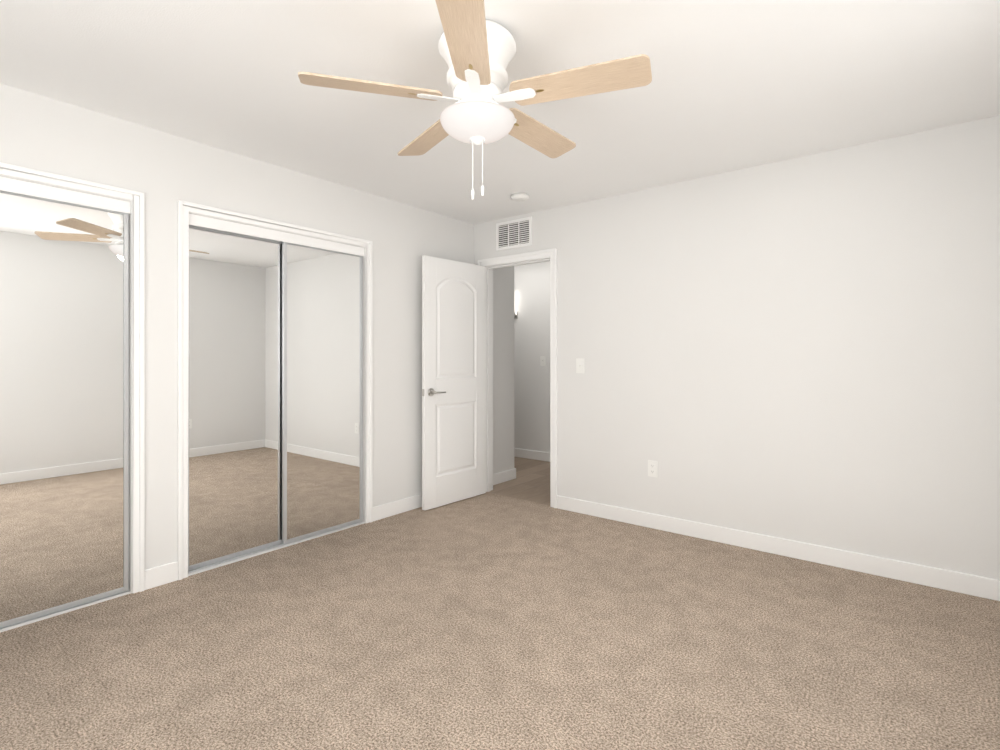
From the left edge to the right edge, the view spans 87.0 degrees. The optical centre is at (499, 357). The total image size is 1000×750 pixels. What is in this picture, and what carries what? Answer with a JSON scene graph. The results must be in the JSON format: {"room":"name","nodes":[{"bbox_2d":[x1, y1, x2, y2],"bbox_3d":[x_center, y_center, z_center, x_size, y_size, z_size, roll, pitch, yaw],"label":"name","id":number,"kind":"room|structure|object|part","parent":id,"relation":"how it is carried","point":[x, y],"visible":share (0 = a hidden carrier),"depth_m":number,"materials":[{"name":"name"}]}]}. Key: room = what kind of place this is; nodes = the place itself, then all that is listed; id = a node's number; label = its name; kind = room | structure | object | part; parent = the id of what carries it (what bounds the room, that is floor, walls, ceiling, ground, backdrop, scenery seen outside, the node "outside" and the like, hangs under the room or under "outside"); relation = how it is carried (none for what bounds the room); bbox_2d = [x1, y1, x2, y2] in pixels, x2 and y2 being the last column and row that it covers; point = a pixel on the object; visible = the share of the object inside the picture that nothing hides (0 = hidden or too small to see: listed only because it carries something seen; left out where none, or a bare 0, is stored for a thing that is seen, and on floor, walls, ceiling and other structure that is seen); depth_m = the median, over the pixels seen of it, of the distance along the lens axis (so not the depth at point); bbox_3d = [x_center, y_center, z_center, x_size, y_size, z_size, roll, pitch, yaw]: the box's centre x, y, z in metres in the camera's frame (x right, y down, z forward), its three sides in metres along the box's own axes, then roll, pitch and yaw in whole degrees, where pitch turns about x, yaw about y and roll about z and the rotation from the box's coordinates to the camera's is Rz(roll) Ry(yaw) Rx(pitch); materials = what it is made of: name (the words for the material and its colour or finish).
{"room":"empty bedroom","nodes":[
{"label":"empty bedroom","id":0,"kind":"room"},
{"bbox_2d":[0,83,473,592],"bbox_3d":[-1.626,0.004,3.183,0.120,2.440,4.320,0,0,38],"label":"wall","id":1,"kind":"structure","parent":0,"point":[164,172],"depth_m":2.96,"materials":[{"name":"paint"}]},
{"bbox_2d":[0,176,130,632],"bbox_3d":[-2.319,0.209,2.289,0.089,2.030,1.200,0,0,38],"label":"mirror","id":2,"kind":"object","parent":1,"relation":"attached to","point":[64,400],"visible":1,"depth_m":2.53,"materials":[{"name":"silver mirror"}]},
{"bbox_2d":[0,162,143,592],"bbox_3d":[-2.277,0.182,2.256,0.022,2.090,1.310,0,0,38],"label":"trim","id":3,"kind":"structure","parent":1,"relation":"attached to","point":[136,198],"depth_m":2.74,"materials":[{"name":"white wood"}]},
{"bbox_2d":[144,561,177,589],"bbox_3d":[-1.820,1.171,2.832,0.014,0.105,0.162,0,0,38],"label":"baseboard","id":4,"kind":"structure","parent":1,"relation":"attached to","point":[160,575],"depth_m":2.82,"materials":[{"name":"white wood"}]},
{"bbox_2d":[178,200,372,579],"bbox_3d":[-1.361,0.182,3.408,0.022,2.090,1.310,0,0,38],"label":"trim","id":5,"kind":"structure","parent":1,"relation":"attached to","point":[183,272],"depth_m":2.94,"materials":[{"name":"white wood"}]},
{"bbox_2d":[188,214,364,575],"bbox_3d":[-1.403,0.209,3.441,0.089,2.030,1.200,0,0,38],"label":"mirror","id":6,"kind":"object","parent":1,"relation":"attached to","point":[275,401],"visible":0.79,"depth_m":3.37,"materials":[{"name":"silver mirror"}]},
{"bbox_3d":[-1.214,0.226,3.658,0.024,1.970,0.618,0,0,38],"label":"door","id":7,"kind":"part","parent":6,"relation":"part of","materials":[{"name":"silver metal"}]},
{"bbox_2d":[373,494,421,520],"bbox_3d":[-0.592,1.171,4.377,0.014,0.105,1.164,0,0,38],"label":"baseboard","id":8,"kind":"structure","parent":1,"relation":"attached to","point":[395,507],"depth_m":4.10,"materials":[{"name":"white wood"}]},
{"bbox_2d":[0,492,999,749],"bbox_3d":[-0.476,1.274,2.212,4.690,0.100,4.470,0,0,38],"label":"floor","id":9,"kind":"structure","parent":0,"point":[486,620],"depth_m":2.19,"materials":[{"name":"beige carpet"}]},
{"bbox_2d":[0,0,999,224],"bbox_3d":[-0.471,-1.266,3.263,5.990,0.100,6.123,0,0,38],"label":"ceiling","id":10,"kind":"structure","parent":0,"point":[733,85],"depth_m":2.31,"materials":[{"name":"paint"}]},
{"bbox_2d":[298,0,651,199],"bbox_3d":[-0.057,-0.905,2.036,1.236,0.622,1.179,0,0,38],"label":"fan","id":11,"kind":"object","parent":10,"relation":"hanging from","point":[477,49],"visible":1,"depth_m":1.90,"materials":[{"name":"beige wood"}]},
{"bbox_3d":[-0.444,-0.971,1.909,0.390,0.039,0.497,0,0,38],"label":"blade","id":12,"kind":"part","parent":11,"relation":"part of","materials":[{"name":"brown wood"}]},
{"bbox_3d":[-0.096,-0.971,1.631,0.391,0.039,0.496,0,0,38],"label":"blade","id":13,"kind":"part","parent":11,"relation":"part of","materials":[{"name":"brown wood"}]},
{"bbox_3d":[0.134,-0.971,2.276,0.138,0.039,0.565,0,0,38],"label":"blade","id":14,"kind":"part","parent":11,"relation":"part of","materials":[{"name":"brown wood"}]},
{"bbox_3d":[0.257,-0.971,1.886,0.556,0.039,0.261,0,0,38],"label":"blade","id":15,"kind":"part","parent":11,"relation":"part of","materials":[{"name":"brown wood"}]},
{"bbox_2d":[511,193,528,201],"bbox_3d":[0.151,-1.196,3.954,0.134,0.041,0.134,0,0,38],"label":"smoke detector","id":16,"kind":"object","parent":10,"relation":"attached to","point":[519,197],"visible":1,"depth_m":3.92,"materials":[{"name":"white plastic"}]},
{"bbox_2d":[493,266,513,473],"bbox_3d":[-0.360,0.004,5.403,0.900,2.440,0.491,0,0,38],"label":"wall","id":17,"kind":"structure","parent":0,"point":[503,368],"depth_m":5.18,"materials":[{"name":"paint"}]},
{"bbox_2d":[493,468,515,484],"bbox_3d":[0.002,1.171,5.124,0.014,0.105,0.505,0,0,38],"label":"baseboard","id":18,"kind":"structure","parent":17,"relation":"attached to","point":[503,476],"depth_m":5.17,"materials":[{"name":"white wood"}]},
{"bbox_2d":[489,457,549,504],"bbox_3d":[-0.008,1.274,5.750,3.620,0.100,1.653,0,0,38],"label":"floor","id":19,"kind":"structure","parent":0,"point":[531,482],"depth_m":5.11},
{"bbox_2d":[514,261,549,452],"bbox_3d":[0.469,0.004,6.350,3.620,2.440,0.120,0,0,38],"label":"wall","id":20,"kind":"structure","parent":0,"point":[531,347],"depth_m":6.34,"materials":[{"name":"paint"}]},
{"bbox_2d":[514,448,549,461],"bbox_3d":[0.427,1.171,6.298,3.380,0.105,0.014,0,0,38],"label":"baseboard","id":21,"kind":"structure","parent":20,"relation":"attached to","point":[532,454],"depth_m":6.32,"materials":[{"name":"white wood"}]},
{"bbox_2d":[540,356,545,365],"bbox_3d":[0.503,0.044,6.234,0.071,0.116,0.019,0,0,38],"label":"light switch","id":22,"kind":"object","parent":20,"relation":"attached to","point":[542,360],"visible":1,"depth_m":6.23,"materials":[{"name":"white plastic"}]},
{"bbox_2d":[474,115,999,579],"bbox_3d":[0.933,0.004,3.985,4.690,2.440,0.120,0,0,38],"label":"wall","id":23,"kind":"structure","parent":0,"point":[805,349],"depth_m":3.20,"materials":[{"name":"paint"}]},
{"bbox_2d":[422,255,485,509],"bbox_3d":[-0.374,0.203,4.460,0.041,2.031,0.721,0,0,41],"label":"door leaf","id":24,"kind":"structure","parent":23,"relation":"in","point":[454,369],"depth_m":4.42,"materials":[{"name":"white wood"}]},
{"bbox_2d":[422,388,445,395],"bbox_3d":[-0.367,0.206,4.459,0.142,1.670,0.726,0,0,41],"label":"door handle","id":25,"kind":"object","parent":24,"relation":"attached to","point":[431,392],"depth_m":4.20,"materials":[{"name":"grey metal"}]},
{"bbox_2d":[496,216,531,250],"bbox_3d":[0.118,-1.062,4.550,0.380,0.240,0.010,0,0,38],"label":"air vent","id":26,"kind":"object","parent":23,"relation":"in","point":[516,233],"visible":1,"depth_m":4.54,"materials":[{"name":"white metal"}]},
{"bbox_2d":[478,248,556,507],"bbox_3d":[0.168,0.172,4.581,0.840,2.111,0.140,0,0,38],"label":"door frame","id":27,"kind":"structure","parent":23,"relation":"attached to","point":[551,254],"depth_m":4.46,"materials":[{"name":"white wood"}]},
{"bbox_2d":[576,358,583,372],"bbox_3d":[0.627,0.068,4.139,0.071,0.116,0.019,0,0,38],"label":"light switch","id":28,"kind":"object","parent":23,"relation":"attached to","point":[579,365],"visible":1,"depth_m":4.14,"materials":[{"name":"white plastic"}]},
{"bbox_2d":[648,460,657,477],"bbox_3d":[1.093,0.799,3.776,0.071,0.116,0.008,0,0,38],"label":"electrical outlet","id":29,"kind":"object","parent":23,"relation":"attached to","point":[652,468],"visible":1,"depth_m":3.77,"materials":[{"name":"white plastic"}]},
{"bbox_2d":[557,495,999,600],"bbox_3d":[1.547,1.171,3.411,2.775,0.105,0.014,0,0,38],"label":"baseboard","id":30,"kind":"structure","parent":23,"relation":"attached to","point":[968,584],"depth_m":3.17,"materials":[{"name":"white wood"}]}
]}

